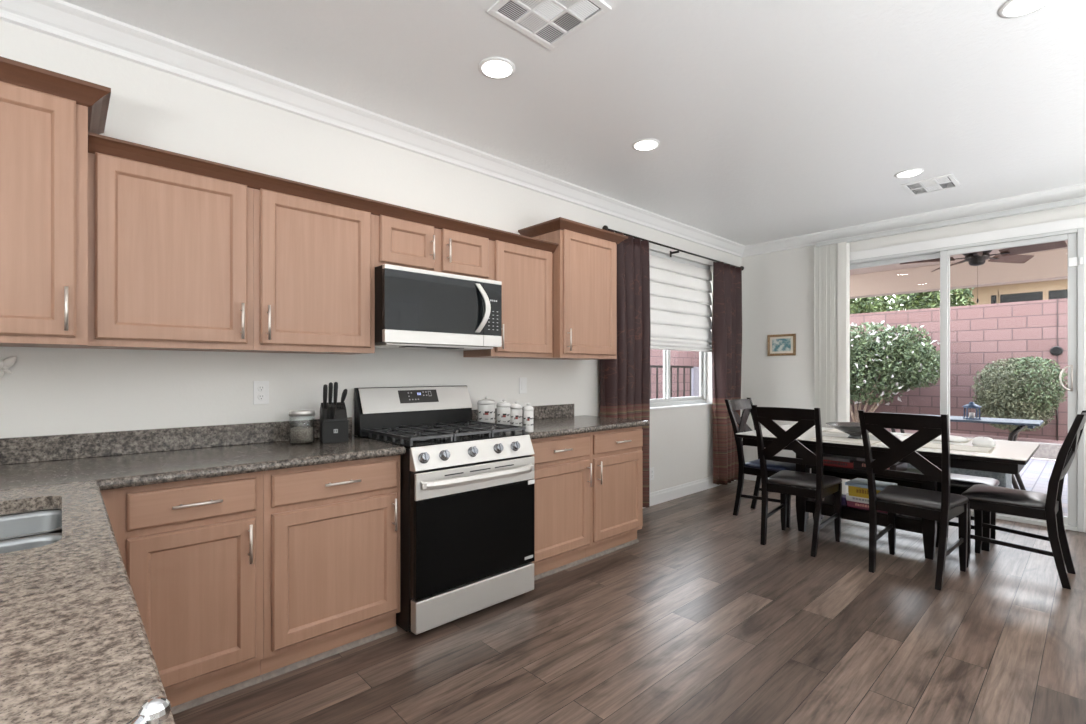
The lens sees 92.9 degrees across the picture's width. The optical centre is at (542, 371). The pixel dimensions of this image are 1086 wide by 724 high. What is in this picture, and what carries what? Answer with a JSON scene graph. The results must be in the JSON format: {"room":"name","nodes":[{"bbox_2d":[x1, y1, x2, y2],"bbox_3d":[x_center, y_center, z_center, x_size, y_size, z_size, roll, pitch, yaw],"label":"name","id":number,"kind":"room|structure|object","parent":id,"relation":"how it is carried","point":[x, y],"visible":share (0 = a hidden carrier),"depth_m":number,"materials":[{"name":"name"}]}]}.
{"room":"kitchen","nodes":[
{"label":"kitchen","id":0,"kind":"room"},
{"bbox_2d":[0,20,740,515],"bbox_3d":[-0.969,-0.103,3.167,9.300,2.753,0.150,0,0,-43],"label":"wall","id":1,"kind":"structure","parent":0,"point":[48,391],"depth_m":2.67,"materials":[{"name":"white paint"}]},
{"bbox_2d":[0,356,15,377],"bbox_3d":[-2.091,-0.017,1.992,0.080,0.090,0.016,0,0,-43],"label":"wall ornament","id":2,"kind":"object","parent":1,"relation":"attached to","point":[5,364],"visible":1,"depth_m":2.00,"materials":[{"name":"white paint"}]},
{"bbox_2d":[0,56,110,347],"bbox_3d":[-1.995,-0.569,1.804,0.723,0.940,0.439,0,0,-43],"label":"upper cabinet","id":3,"kind":"object","parent":1,"relation":"attached to","point":[47,117],"visible":0.97,"depth_m":1.81,"materials":[{"name":"brown wood"}]},
{"bbox_2d":[85,152,252,351],"bbox_3d":[-1.596,-0.469,2.226,0.560,0.740,0.365,0,0,-43],"label":"upper cabinet","id":4,"kind":"object","parent":1,"relation":"attached to","point":[170,251],"visible":0.98,"depth_m":2.10,"materials":[{"name":"brown wood"}]},
{"bbox_2d":[0,417,351,464],"bbox_3d":[-2.480,0.308,1.639,3.805,0.102,0.019,0,0,-43],"label":"backsplash","id":5,"kind":"structure","parent":1,"relation":"attached to","point":[15,450],"depth_m":2.28,"materials":[{"name":"grey stone"}]},
{"bbox_2d":[253,381,268,404],"bbox_3d":[-1.433,0.105,2.625,0.072,0.118,0.008,0,0,-43],"label":"wall outlet","id":6,"kind":"object","parent":1,"relation":"attached to","point":[260,388],"visible":1,"depth_m":2.62,"materials":[{"name":"white plastic"}]},
{"bbox_2d":[258,385,264,391],"bbox_3d":[-1.431,0.083,2.623,0.033,0.033,0.003,0,0,-43],"label":"socket","id":7,"kind":"object","parent":6,"relation":"attached to","point":[261,388],"depth_m":2.62,"materials":[{"name":"grey plastic"}]},
{"bbox_2d":[258,394,264,399],"bbox_3d":[-1.431,0.127,2.623,0.033,0.033,0.003,0,0,-43],"label":"socket","id":8,"kind":"object","parent":6,"relation":"attached to","point":[260,396],"depth_m":2.62,"materials":[{"name":"grey plastic"}]},
{"bbox_2d":[240,188,374,354],"bbox_3d":[-1.180,-0.469,2.613,0.574,0.740,0.365,0,0,-43],"label":"upper cabinet","id":9,"kind":"object","parent":1,"relation":"attached to","point":[314,260],"visible":0.98,"depth_m":2.49,"materials":[{"name":"brown wood"}]},
{"bbox_2d":[0,0,744,257],"bbox_3d":[-0.941,-1.424,3.027,9.150,0.112,0.092,0,0,-43],"label":"crown molding","id":10,"kind":"structure","parent":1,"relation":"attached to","point":[60,19],"depth_m":2.68,"materials":[{"name":"white paint"}]},
{"bbox_2d":[375,215,490,279],"bbox_3d":[-0.690,-0.697,3.070,0.764,0.284,0.365,0,0,-43],"label":"upper cabinet","id":11,"kind":"object","parent":1,"relation":"attached to","point":[398,242],"visible":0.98,"depth_m":2.92,"materials":[{"name":"brown wood"}]},
{"bbox_2d":[88,132,558,253],"bbox_3d":[-0.803,-0.856,2.755,2.438,0.058,0.058,0,0,-43],"label":"crown molding","id":12,"kind":"structure","parent":11,"relation":"attached to","point":[98,143],"depth_m":2.39,"materials":[{"name":"brown wood"}]},
{"bbox_2d":[375,264,501,350],"bbox_3d":[-0.658,-0.344,3.035,0.760,0.418,0.461,0,0,-43],"label":"microwave","id":13,"kind":"object","parent":11,"relation":"attached to","point":[415,308],"visible":0.91,"depth_m":2.85,"materials":[{"name":"black glass"}]},
{"bbox_2d":[463,240,552,358],"bbox_3d":[-0.212,-0.469,3.515,0.539,0.740,0.365,0,0,-43],"label":"upper cabinet","id":14,"kind":"object","parent":1,"relation":"attached to","point":[525,274],"visible":0.77,"depth_m":3.41,"materials":[{"name":"brown wood"}]},
{"bbox_2d":[519,378,526,393],"bbox_3d":[-0.148,0.100,3.822,0.072,0.118,0.008,0,0,-43],"label":"light switch","id":15,"kind":"object","parent":1,"relation":"attached to","point":[522,381],"visible":1,"depth_m":3.82,"materials":[{"name":"white plastic"}]},
{"bbox_2d":[472,404,573,422],"bbox_3d":[-0.138,0.308,3.821,1.052,0.102,0.019,0,0,-43],"label":"backsplash","id":16,"kind":"structure","parent":1,"relation":"attached to","point":[562,410],"depth_m":3.98,"materials":[{"name":"grey stone"}]},
{"bbox_2d":[518,217,627,359],"bbox_3d":[0.236,-0.570,3.882,0.737,0.943,0.439,0,0,-43],"label":"upper cabinet","id":17,"kind":"object","parent":1,"relation":"attached to","point":[585,256],"visible":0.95,"depth_m":3.71,"materials":[{"name":"brown wood"}]},
{"bbox_2d":[649,467,653,480],"bbox_3d":[1.039,0.973,4.928,0.072,0.118,0.008,0,0,-43],"label":"wall outlet","id":18,"kind":"object","parent":1,"relation":"attached to","point":[651,470],"visible":1,"depth_m":4.92,"materials":[{"name":"white plastic"}]},
{"bbox_2d":[602,225,743,270],"bbox_3d":[1.396,-1.188,5.191,2.476,0.086,0.110,0,0,-43],"label":"curtain rod","id":19,"kind":"object","parent":1,"relation":"attached to","point":[605,227],"visible":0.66,"depth_m":5.07,"materials":[{"name":"brown metal"}]},
{"bbox_2d":[600,229,650,507],"bbox_3d":[0.749,0.014,4.526,0.665,2.408,0.142,0,0,-43],"label":"curtain","id":20,"kind":"object","parent":19,"relation":"hanging from","point":[624,380],"visible":0.57,"depth_m":4.52,"materials":[{"name":"fabric"}]},
{"bbox_2d":[712,262,741,484],"bbox_3d":[2.084,0.014,5.763,0.611,2.408,0.143,0,0,-43],"label":"curtain","id":21,"kind":"object","parent":19,"relation":"hanging from","point":[727,279],"visible":0.92,"depth_m":5.61,"materials":[{"name":"fabric"}]},
{"bbox_2d":[650,350,706,406],"bbox_3d":[1.263,-0.414,5.297,1.530,1.525,0.055,0,0,-43],"label":"window","id":22,"kind":"structure","parent":1,"relation":"in","point":[666,400],"depth_m":5.43,"materials":[{"name":"grey plastic"}]},
{"bbox_2d":[649,250,711,351],"bbox_3d":[1.319,-0.697,5.237,1.490,0.950,0.080,0,0,-43],"label":"roman shade","id":23,"kind":"object","parent":1,"relation":"attached to","point":[680,289],"visible":0.73,"depth_m":5.30,"materials":[{"name":"white fabric"}]},
{"bbox_2d":[650,403,711,410],"bbox_3d":[1.315,0.356,5.242,1.530,0.021,0.097,0,0,-43],"label":"window sill","id":24,"kind":"structure","parent":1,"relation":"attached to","point":[697,404],"depth_m":5.29,"materials":[{"name":"white paint"}]},
{"bbox_2d":[643,476,735,507],"bbox_3d":[1.367,1.212,5.230,2.770,0.122,0.015,0,0,-43],"label":"baseboard","id":25,"kind":"structure","parent":1,"relation":"attached to","point":[657,497],"depth_m":5.26,"materials":[{"name":"white paint"}]},
{"bbox_2d":[62,0,1085,245],"bbox_3d":[0.872,-1.540,1.191,9.300,0.120,5.550,0,0,-43],"label":"ceiling","id":26,"kind":"structure","parent":0,"point":[771,120],"depth_m":2.66,"materials":[{"name":"white paint"}]},
{"bbox_2d":[478,57,514,78],"bbox_3d":[-0.224,-1.475,2.513,0.180,0.007,0.180,0,0,-43],"label":"recessed light","id":27,"kind":"object","parent":26,"relation":"in","point":[491,67],"visible":1,"depth_m":2.50,"materials":[{"name":"white paint"}]},
{"bbox_2d":[487,0,611,49],"bbox_3d":[0.024,-1.475,2.103,0.362,0.010,0.360,0,0,-43],"label":"ceiling vent","id":28,"kind":"object","parent":26,"relation":"in","point":[548,19],"visible":1,"depth_m":2.14,"materials":[{"name":"white metal"}]},
{"bbox_2d":[632,138,659,150],"bbox_3d":[0.670,-1.475,3.358,0.180,0.007,0.180,0,0,-43],"label":"recessed light","id":29,"kind":"object","parent":26,"relation":"in","point":[647,144],"visible":1,"depth_m":3.34,"materials":[{"name":"white paint"}]},
{"bbox_2d":[894,168,923,177],"bbox_3d":[2.723,-1.475,3.839,0.180,0.007,0.180,0,0,-43],"label":"recessed light","id":30,"kind":"object","parent":26,"relation":"in","point":[910,172],"visible":1,"depth_m":3.83,"materials":[{"name":"white paint"}]},
{"bbox_2d":[901,174,960,196],"bbox_3d":[3.071,-1.475,4.087,0.365,0.010,0.320,0,0,-43],"label":"ceiling vent","id":31,"kind":"object","parent":26,"relation":"in","point":[948,181],"visible":1,"depth_m":4.08,"materials":[{"name":"white metal"}]},
{"bbox_2d":[998,0,1053,18],"bbox_3d":[1.940,-1.475,2.065,0.180,0.007,0.180,0,0,-43],"label":"recessed light","id":32,"kind":"object","parent":26,"relation":"in","point":[1009,9],"visible":1,"depth_m":2.09,"materials":[{"name":"white paint"}]},
{"bbox_2d":[173,479,1085,723],"bbox_3d":[0.872,1.323,1.191,9.300,0.100,5.550,0,0,-43],"label":"floor","id":33,"kind":"structure","parent":0,"point":[696,620],"depth_m":2.44,"materials":[{"name":"brown wood"}]},
{"bbox_2d":[101,471,262,714],"bbox_3d":[-1.503,0.837,2.121,0.506,0.873,0.645,0,0,-43],"label":"base cabinet","id":34,"kind":"object","parent":33,"relation":"on","point":[191,551],"visible":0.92,"depth_m":1.94,"materials":[{"name":"brown wood"}]},
{"bbox_2d":[260,455,399,680],"bbox_3d":[-1.096,0.837,2.501,0.604,0.873,0.645,0,0,-43],"label":"base cabinet","id":35,"kind":"object","parent":33,"relation":"on","point":[331,531],"visible":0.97,"depth_m":2.27,"materials":[{"name":"brown wood"}]},
{"bbox_2d":[0,435,405,490],"bbox_3d":[-2.267,0.378,1.410,3.805,0.038,0.644,0,0,-43],"label":"countertop","id":36,"kind":"structure","parent":35,"relation":"on","point":[138,469],"depth_m":2.05,"materials":[{"name":"grey stone"}]},
{"bbox_2d":[289,410,314,443],"bbox_3d":[-1.208,0.275,2.588,0.120,0.167,0.120,0,0,-43],"label":"glass jar","id":37,"kind":"object","parent":36,"relation":"on","point":[301,434],"visible":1,"depth_m":2.55,"materials":[{"name":"clear glass"}]},
{"bbox_2d":[320,382,348,443],"bbox_3d":[-1.086,0.205,2.688,0.133,0.308,0.190,0,0,-29],"label":"knife block","id":38,"kind":"object","parent":36,"relation":"on","point":[334,423],"visible":1,"depth_m":2.63,"materials":[{"name":"black wood"}]},
{"bbox_2d":[354,385,534,634],"bbox_3d":[-0.539,0.682,2.913,0.759,1.183,0.746,0,0,-43],"label":"gas range","id":39,"kind":"object","parent":33,"relation":"on","point":[467,486],"visible":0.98,"depth_m":2.68,"materials":[{"name":"silver metal"}]},
{"bbox_2d":[358,430,528,448],"bbox_3d":[-0.559,0.362,2.935,0.757,0.012,0.597,0,0,-43],"label":"cooktop","id":40,"kind":"object","parent":39,"relation":"in","point":[465,441],"depth_m":2.72,"materials":[{"name":"black metal"}]},
{"bbox_2d":[531,432,591,580],"bbox_3d":[-0.086,0.837,3.441,0.610,0.873,0.645,0,0,-43],"label":"base cabinet","id":41,"kind":"object","parent":33,"relation":"on","point":[562,465],"visible":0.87,"depth_m":3.26,"materials":[{"name":"brown wood"}]},
{"bbox_2d":[491,415,648,438],"bbox_3d":[0.129,0.378,3.643,1.200,0.038,0.644,0,0,-43],"label":"countertop","id":42,"kind":"structure","parent":41,"relation":"on","point":[551,427],"depth_m":3.53,"materials":[{"name":"grey stone"}]},
{"bbox_2d":[477,397,494,426],"bbox_3d":[-0.376,0.261,3.425,0.118,0.195,0.118,0,0,-43],"label":"canister","id":43,"kind":"object","parent":42,"relation":"on","point":[486,407],"visible":0.94,"depth_m":3.38,"materials":[{"name":"white ceramic"}]},
{"bbox_2d":[497,399,510,426],"bbox_3d":[-0.247,0.266,3.272,0.096,0.187,0.096,0,0,-43],"label":"canister","id":44,"kind":"object","parent":42,"relation":"on","point":[503,408],"visible":0.8,"depth_m":3.23,"materials":[{"name":"white ceramic"}]},
{"bbox_2d":[510,401,522,430],"bbox_3d":[-0.162,0.269,3.159,0.076,0.180,0.076,0,0,-43],"label":"canister","id":45,"kind":"object","parent":42,"relation":"on","point":[516,410],"visible":0.97,"depth_m":3.13,"materials":[{"name":"white ceramic"}]},
{"bbox_2d":[523,403,533,432],"bbox_3d":[-0.087,0.272,3.079,0.063,0.174,0.063,0,0,-43],"label":"canister","id":46,"kind":"object","parent":42,"relation":"on","point":[528,411],"visible":0.99,"depth_m":3.05,"materials":[{"name":"white ceramic"}]},
{"bbox_2d":[585,426,642,560],"bbox_3d":[0.348,0.837,3.846,0.574,0.873,0.645,0,0,-43],"label":"base cabinet","id":47,"kind":"object","parent":33,"relation":"on","point":[616,455],"visible":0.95,"depth_m":3.62,"materials":[{"name":"brown wood"}]},
{"bbox_2d":[724,398,809,527],"bbox_3d":[1.974,0.758,4.556,0.458,1.030,0.572,0,0,-43],"label":"dining chair","id":48,"kind":"object","parent":33,"relation":"on","point":[751,467],"visible":0.6,"depth_m":4.53,"materials":[{"name":"black paint"}]},
{"bbox_2d":[752,405,841,556],"bbox_3d":[1.892,0.758,3.832,0.572,1.030,0.458,0,0,-45],"label":"dining chair","id":49,"kind":"object","parent":33,"relation":"on","point":[825,485],"visible":1,"depth_m":3.71,"materials":[{"name":"black paint"}]},
{"bbox_2d":[736,425,1039,559],"bbox_3d":[2.600,0.893,4.020,1.055,0.760,1.777,0,0,-43],"label":"dining table","id":50,"kind":"object","parent":33,"relation":"on","point":[1008,457],"visible":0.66,"depth_m":3.65,"materials":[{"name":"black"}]},
{"bbox_2d":[823,459,853,468],"bbox_3d":[2.325,0.705,4.062,0.263,0.045,0.264,0,0,44],"label":"game box","id":51,"kind":"object","parent":50,"relation":"on","point":[833,463],"visible":0.43,"depth_m":3.94,"materials":[{"name":"red cardboard"}]},
{"bbox_2d":[823,454,856,461],"bbox_3d":[2.328,0.671,4.058,0.243,0.022,0.243,0,0,-39],"label":"game box","id":52,"kind":"object","parent":51,"relation":"on","point":[825,456],"visible":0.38,"depth_m":3.98,"materials":[{"name":"grey cardboard"}]},
{"bbox_2d":[842,494,846,504],"bbox_3d":[2.322,0.988,3.991,0.103,0.060,0.073,0,0,-39],"label":"box","id":53,"kind":"object","parent":50,"relation":"on","point":[844,501],"visible":0.27,"depth_m":3.94,"materials":[{"name":"purple cardboard"}]},
{"bbox_2d":[810,436,880,444],"bbox_3d":[2.269,0.511,3.866,0.280,0.004,0.420,0,0,-41],"label":"placemat","id":54,"kind":"object","parent":50,"relation":"on","point":[824,438],"visible":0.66,"depth_m":3.84,"materials":[{"name":"fabric"}]},
{"bbox_2d":[826,422,869,438],"bbox_3d":[2.433,0.461,4.019,0.410,0.104,0.410,0,0,-43],"label":"fruit bowl","id":55,"kind":"object","parent":50,"relation":"on","point":[853,429],"visible":0.76,"depth_m":3.98,"materials":[{"name":"grey metal"}]},
{"bbox_2d":[822,429,873,435],"bbox_3d":[2.651,0.511,4.386,0.300,0.004,0.420,0,0,-44],"label":"placemat","id":56,"kind":"object","parent":50,"relation":"on","point":[830,430],"visible":0.41,"depth_m":4.42,"materials":[{"name":"fabric"}]},
{"bbox_2d":[805,494,921,533],"bbox_3d":[2.477,1.063,3.944,0.378,0.090,0.790,0,0,-43],"label":"storage shelf","id":57,"kind":"object","parent":50,"relation":"attached to","point":[911,524],"depth_m":3.81,"materials":[{"name":"black paint"}]},
{"bbox_2d":[806,465,921,482],"bbox_3d":[2.477,0.743,3.944,0.378,0.030,0.790,0,0,-43],"label":"storage shelf","id":58,"kind":"object","parent":50,"relation":"attached to","point":[830,468],"depth_m":3.83,"materials":[{"name":"black paint"}]},
{"bbox_2d":[847,500,887,512],"bbox_3d":[2.478,0.995,3.890,0.244,0.045,0.273,0,0,-45],"label":"game box","id":59,"kind":"object","parent":50,"relation":"on","point":[852,504],"visible":0.3,"depth_m":3.84,"materials":[{"name":"red"}]},
{"bbox_2d":[846,494,868,503],"bbox_3d":[2.474,0.953,3.894,0.244,0.038,0.263,0,0,-41],"label":"game box","id":60,"kind":"object","parent":59,"relation":"on","point":[849,498],"visible":0.35,"depth_m":3.85,"materials":[{"name":"grey cardboard"}]},
{"bbox_2d":[848,486,880,498],"bbox_3d":[2.474,0.896,3.887,0.224,0.075,0.253,0,0,-44],"label":"game box","id":61,"kind":"object","parent":60,"relation":"on","point":[852,490],"visible":0.38,"depth_m":3.85,"materials":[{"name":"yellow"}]},
{"bbox_2d":[845,478,897,490],"bbox_3d":[2.475,0.847,3.894,0.253,0.022,0.273,0,0,-40],"label":"game box","id":62,"kind":"object","parent":61,"relation":"on","point":[857,482],"visible":0.56,"depth_m":3.87,"materials":[{"name":"blue"}]},
{"bbox_2d":[854,460,907,470],"bbox_3d":[2.519,0.697,3.853,0.264,0.062,0.273,0,0,-40],"label":"game box","id":63,"kind":"object","parent":50,"relation":"on","point":[860,465],"visible":0.49,"depth_m":3.81,"materials":[{"name":"grey cardboard"}]},
{"bbox_2d":[856,458,899,464],"bbox_3d":[2.520,0.656,3.868,0.253,0.018,0.223,0,0,43],"label":"game box","id":64,"kind":"object","parent":63,"relation":"on","point":[857,459],"visible":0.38,"depth_m":3.85,"materials":[{"name":"grey cardboard"}]},
{"bbox_2d":[895,435,909,440],"bbox_3d":[2.673,0.495,3.908,0.148,0.036,0.261,0,0,-43],"label":"napkin","id":65,"kind":"object","parent":50,"relation":"on","point":[901,437],"visible":0.38,"depth_m":3.84,"materials":[{"name":"white fabric"}]},
{"bbox_2d":[903,434,972,442],"bbox_3d":[3.026,0.511,3.984,0.300,0.004,0.420,0,0,-41],"label":"placemat","id":66,"kind":"object","parent":50,"relation":"on","point":[906,434],"visible":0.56,"depth_m":3.89,"materials":[{"name":"fabric"}]},
{"bbox_2d":[934,435,967,441],"bbox_3d":[2.983,0.489,3.873,0.153,0.039,0.320,0,0,-43],"label":"napkin","id":67,"kind":"object","parent":66,"relation":"on","point":[952,438],"visible":0.34,"depth_m":3.77,"materials":[{"name":"white fabric"}]},
{"bbox_2d":[921,443,994,452],"bbox_3d":[2.769,0.511,3.512,0.300,0.004,0.440,0,0,-45],"label":"placemat","id":68,"kind":"object","parent":50,"relation":"on","point":[928,445],"visible":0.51,"depth_m":3.48,"materials":[{"name":"fabric"}]},
{"bbox_2d":[972,437,995,445],"bbox_3d":[3.084,0.483,3.614,0.103,0.059,0.128,0,0,-43],"label":"napkin","id":69,"kind":"object","parent":50,"relation":"on","point":[980,441],"visible":1,"depth_m":3.58,"materials":[{"name":"white fabric"}]},
{"bbox_2d":[821,470,999,551],"bbox_3d":[2.896,1.032,4.190,0.370,0.482,1.190,0,0,-43],"label":"bench","id":70,"kind":"object","parent":33,"relation":"on","point":[959,483],"visible":0.23,"depth_m":3.83,"materials":[{"name":"grey leather"}]},
{"bbox_2d":[858,410,968,590],"bbox_3d":[2.363,0.758,3.287,0.572,1.030,0.458,0,0,-40],"label":"dining chair","id":71,"kind":"object","parent":33,"relation":"on","point":[951,505],"visible":1,"depth_m":3.18,"materials":[{"name":"black paint"}]},
{"bbox_2d":[961,410,1085,588],"bbox_3d":[3.082,0.758,3.307,0.458,1.030,0.572,0,0,-41],"label":"dining chair","id":72,"kind":"object","parent":33,"relation":"on","point":[1003,500],"visible":0.9,"depth_m":3.21,"materials":[{"name":"black paint"}]},
{"bbox_3d":[-1.075,0.837,0.751,0.650,0.873,1.920,0,0,-43],"label":"cabinet","id":73,"kind":"object","parent":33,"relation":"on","visible":0},
{"bbox_2d":[0,481,174,723],"bbox_3d":[-1.074,0.378,0.733,0.748,0.038,1.972,0,0,-43],"label":"countertop","id":74,"kind":"structure","parent":73,"relation":"on","point":[75,648],"depth_m":0.73,"materials":[{"name":"beige stone"}]},
{"bbox_2d":[0,509,61,553],"bbox_3d":[-1.393,0.491,1.129,0.524,0.182,0.601,0,0,-43],"label":"sink","id":75,"kind":"object","parent":74,"relation":"in","point":[28,530],"visible":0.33,"depth_m":1.44,"materials":[{"name":"silver metal"}]},
{"bbox_2d":[126,696,170,723],"bbox_3d":[-0.400,0.345,0.496,0.028,0.028,0.084,0,0,12],"label":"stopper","id":76,"kind":"object","parent":74,"relation":"on","point":[155,710],"visible":1,"depth_m":0.52,"materials":[{"name":"silver metal"}]},
{"bbox_2d":[741,204,1085,472],"bbox_3d":[4.271,-0.103,4.255,0.150,2.753,5.400,0,0,-43],"label":"wall","id":77,"kind":"structure","parent":0,"point":[778,287],"depth_m":5.79,"materials":[{"name":"white paint"}]},
{"bbox_2d":[744,474,795,486],"bbox_3d":[2.713,1.212,5.806,0.015,0.122,0.974,0,0,-43],"label":"baseboard","id":78,"kind":"structure","parent":77,"relation":"attached to","point":[746,476],"depth_m":6.08,"materials":[{"name":"white paint"}]},
{"bbox_2d":[767,334,795,355],"bbox_3d":[2.689,-0.305,5.825,0.021,0.240,0.310,0,0,-43],"label":"framed picture","id":79,"kind":"object","parent":77,"relation":"attached to","point":[779,344],"visible":1,"depth_m":5.83,"materials":[{"name":"brown wood"}]},
{"bbox_2d":[772,338,790,351],"bbox_3d":[2.691,-0.305,5.827,0.001,0.144,0.206,0,0,-43],"label":"print","id":80,"kind":"object","parent":79,"relation":"attached to","point":[778,344],"depth_m":5.83},
{"bbox_2d":[742,183,1085,257],"bbox_3d":[4.182,-1.424,4.172,0.092,0.112,5.400,0,0,-43],"label":"crown molding","id":81,"kind":"structure","parent":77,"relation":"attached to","point":[1076,191],"depth_m":4.82,"materials":[{"name":"white paint"}]},
{"bbox_2d":[814,197,1085,493],"bbox_3d":[3.612,-0.069,4.765,0.118,2.625,2.044,0,0,-43],"label":"vertical blind","id":82,"kind":"object","parent":77,"relation":"attached to","point":[831,258],"visible":0.87,"depth_m":5.34,"materials":[{"name":"white fabric"}]},
{"bbox_2d":[844,228,1083,531],"bbox_3d":[3.713,0.063,4.809,0.170,2.420,1.830,0,0,-43],"label":"door","id":83,"kind":"structure","parent":77,"relation":"in","point":[1074,521],"depth_m":4.17,"materials":[{"name":"grey plastic"}]},
{"bbox_2d":[850,217,1085,532],"bbox_3d":[3.676,0.021,4.770,0.018,2.505,1.975,0,0,-43],"label":"door frame","id":84,"kind":"structure","parent":77,"relation":"attached to","point":[1075,223],"depth_m":4.44,"materials":[{"name":"white paint"}]},
{"bbox_2d":[850,240,1067,298],"bbox_3d":[5.891,-1.424,4.944,3.140,0.505,8.400,0,0,-43],"label":"ceiling","id":85,"kind":"structure","parent":0,"point":[1046,265],"depth_m":7.09,"materials":[{"name":"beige paint"}]},
{"bbox_2d":[900,241,1066,302],"bbox_3d":[4.600,-1.122,5.462,1.300,0.770,1.337,0,0,-43],"label":"ceiling fan","id":86,"kind":"object","parent":85,"relation":"hanging from","point":[1008,255],"visible":0.66,"depth_m":5.44,"materials":[{"name":"brown metal"}]},
{"bbox_3d":[-2.513,1.383,4.810,9.280,0.100,4.340,0,0,-43],"label":"floor","id":87,"kind":"structure","parent":0,"visible":0},
{"bbox_2d":[650,349,698,398],"bbox_3d":[-1.554,0.153,8.123,15.200,2.360,0.200,0,0,-43],"label":"wall","id":88,"kind":"structure","parent":87,"relation":"on","point":[677,358],"depth_m":12.37,"materials":[{"name":"pink brick"}]},
{"bbox_2d":[650,365,698,398],"bbox_3d":[1.464,0.628,6.314,2.750,1.410,0.040,0,0,-43],"label":"iron fence","id":89,"kind":"object","parent":87,"relation":"on","point":[694,371],"visible":0.12,"depth_m":6.64,"materials":[{"name":"brown metal"}]},
{"label":"outside","id":90,"kind":"structure","parent":0,"visible":0},
{"bbox_3d":[17.155,1.383,19.949,27.700,0.100,50.000,0,0,-43],"label":"soil","id":91,"kind":"object","parent":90,"visible":0},
{"bbox_2d":[850,294,902,313],"bbox_3d":[7.575,-0.662,12.742,1.948,4.014,2.286,0,0,-43],"label":"tree","id":92,"kind":"object","parent":91,"relation":"on","point":[868,304],"visible":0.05,"depth_m":12.04,"materials":[{"name":"green plant"}]},
{"bbox_2d":[890,287,975,310],"bbox_3d":[9.909,-0.775,13.177,1.649,4.240,1.817,0,0,-26],"label":"tree","id":93,"kind":"object","parent":91,"relation":"on","point":[921,300],"visible":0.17,"depth_m":12.79,"materials":[{"name":"green plant"}]},
{"bbox_2d":[850,298,1067,440],"bbox_3d":[9.529,0.060,7.664,0.208,2.547,16.820,0,0,-43],"label":"wall","id":94,"kind":"structure","parent":91,"relation":"on","point":[980,335],"depth_m":9.31,"materials":[{"name":"pink brick"}]},
{"bbox_2d":[1050,346,1062,355],"bbox_3d":[8.529,-0.349,8.573,0.030,0.156,0.156,0,0,-43],"label":"wall plaque","id":95,"kind":"object","parent":94,"relation":"attached to","point":[1056,350],"visible":1,"depth_m":8.56,"materials":[{"name":"grey metal"}]},
{"bbox_2d":[953,279,1067,304],"bbox_3d":[17.415,-1.267,11.307,7.100,5.200,13.000,0,0,-43],"label":"house","id":96,"kind":"structure","parent":91,"relation":"on","point":[1051,289],"depth_m":12.85,"materials":[{"name":"beige paint"}]},
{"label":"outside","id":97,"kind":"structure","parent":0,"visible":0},
{"bbox_2d":[886,428,1063,443],"bbox_3d":[9.107,1.233,7.257,0.980,0.200,16.400,0,0,-43],"label":"gravel bed","id":98,"kind":"object","parent":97,"point":[889,430],"depth_m":8.93,"materials":[{"name":"grey gravel"}]},
{"bbox_2d":[850,321,939,421],"bbox_3d":[6.196,0.091,10.004,2.588,2.117,1.229,0,0,42],"label":"flowering shrub","id":99,"kind":"object","parent":98,"relation":"on","point":[903,361],"visible":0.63,"depth_m":9.51,"materials":[{"name":"green plant"}]},
{"bbox_2d":[971,356,1067,440],"bbox_3d":[7.784,0.438,8.460,1.210,1.403,1.012,0,0,44],"label":"round bush","id":100,"kind":"object","parent":98,"relation":"on","point":[1014,396],"visible":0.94,"depth_m":8.22,"materials":[{"name":"green plant"}]},
{"bbox_2d":[1056,386,1057,440],"bbox_3d":[8.510,0.678,8.543,0.017,0.910,0.017,0,0,-20],"label":"stake","id":101,"kind":"object","parent":98,"relation":"on","point":[1056,386],"visible":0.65,"depth_m":8.54,"materials":[{"name":"brown metal"}]},
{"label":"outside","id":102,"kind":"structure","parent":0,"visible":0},
{"bbox_2d":[1012,458,1067,515],"bbox_3d":[6.826,1.383,5.201,4.920,0.100,16.500,0,0,-43],"label":"floor","id":103,"kind":"structure","parent":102,"point":[1035,475],"depth_m":6.52,"materials":[{"name":"white concrete"}]},
{"bbox_2d":[907,463,1011,487],"bbox_3d":[4.300,1.123,5.580,0.540,0.420,1.140,0,0,-43],"label":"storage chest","id":104,"kind":"object","parent":103,"relation":"on","point":[1005,480],"visible":0.02,"depth_m":5.15,"materials":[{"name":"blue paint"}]},
{"bbox_2d":[880,412,1043,489],"bbox_3d":[4.774,0.936,6.056,0.582,0.807,1.550,0,0,-43],"label":"patio table","id":105,"kind":"object","parent":103,"relation":"on","point":[1023,423],"visible":0.43,"depth_m":5.67,"materials":[{"name":"blue paint"}]},
{"bbox_2d":[962,402,980,419],"bbox_3d":[4.864,0.435,5.855,0.174,0.195,0.174,0,0,-40],"label":"lantern","id":106,"kind":"object","parent":105,"relation":"on","point":[971,404],"visible":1,"depth_m":5.83,"materials":[{"name":"blue metal"}]},
{"bbox_2d":[969,412,974,417],"bbox_3d":[4.864,0.489,5.855,0.049,0.063,0.051,0,0,27],"label":"candle","id":107,"kind":"object","parent":106,"relation":"on","point":[971,415],"depth_m":5.84,"materials":[{"name":"white wax"}]},
{"bbox_2d":[896,432,1061,459],"bbox_3d":[8.704,1.213,6.882,0.120,0.240,16.400,0,0,-43],"label":"curb","id":108,"kind":"object","parent":103,"relation":"on","point":[1050,451],"depth_m":7.89,"materials":[{"name":"concrete"}]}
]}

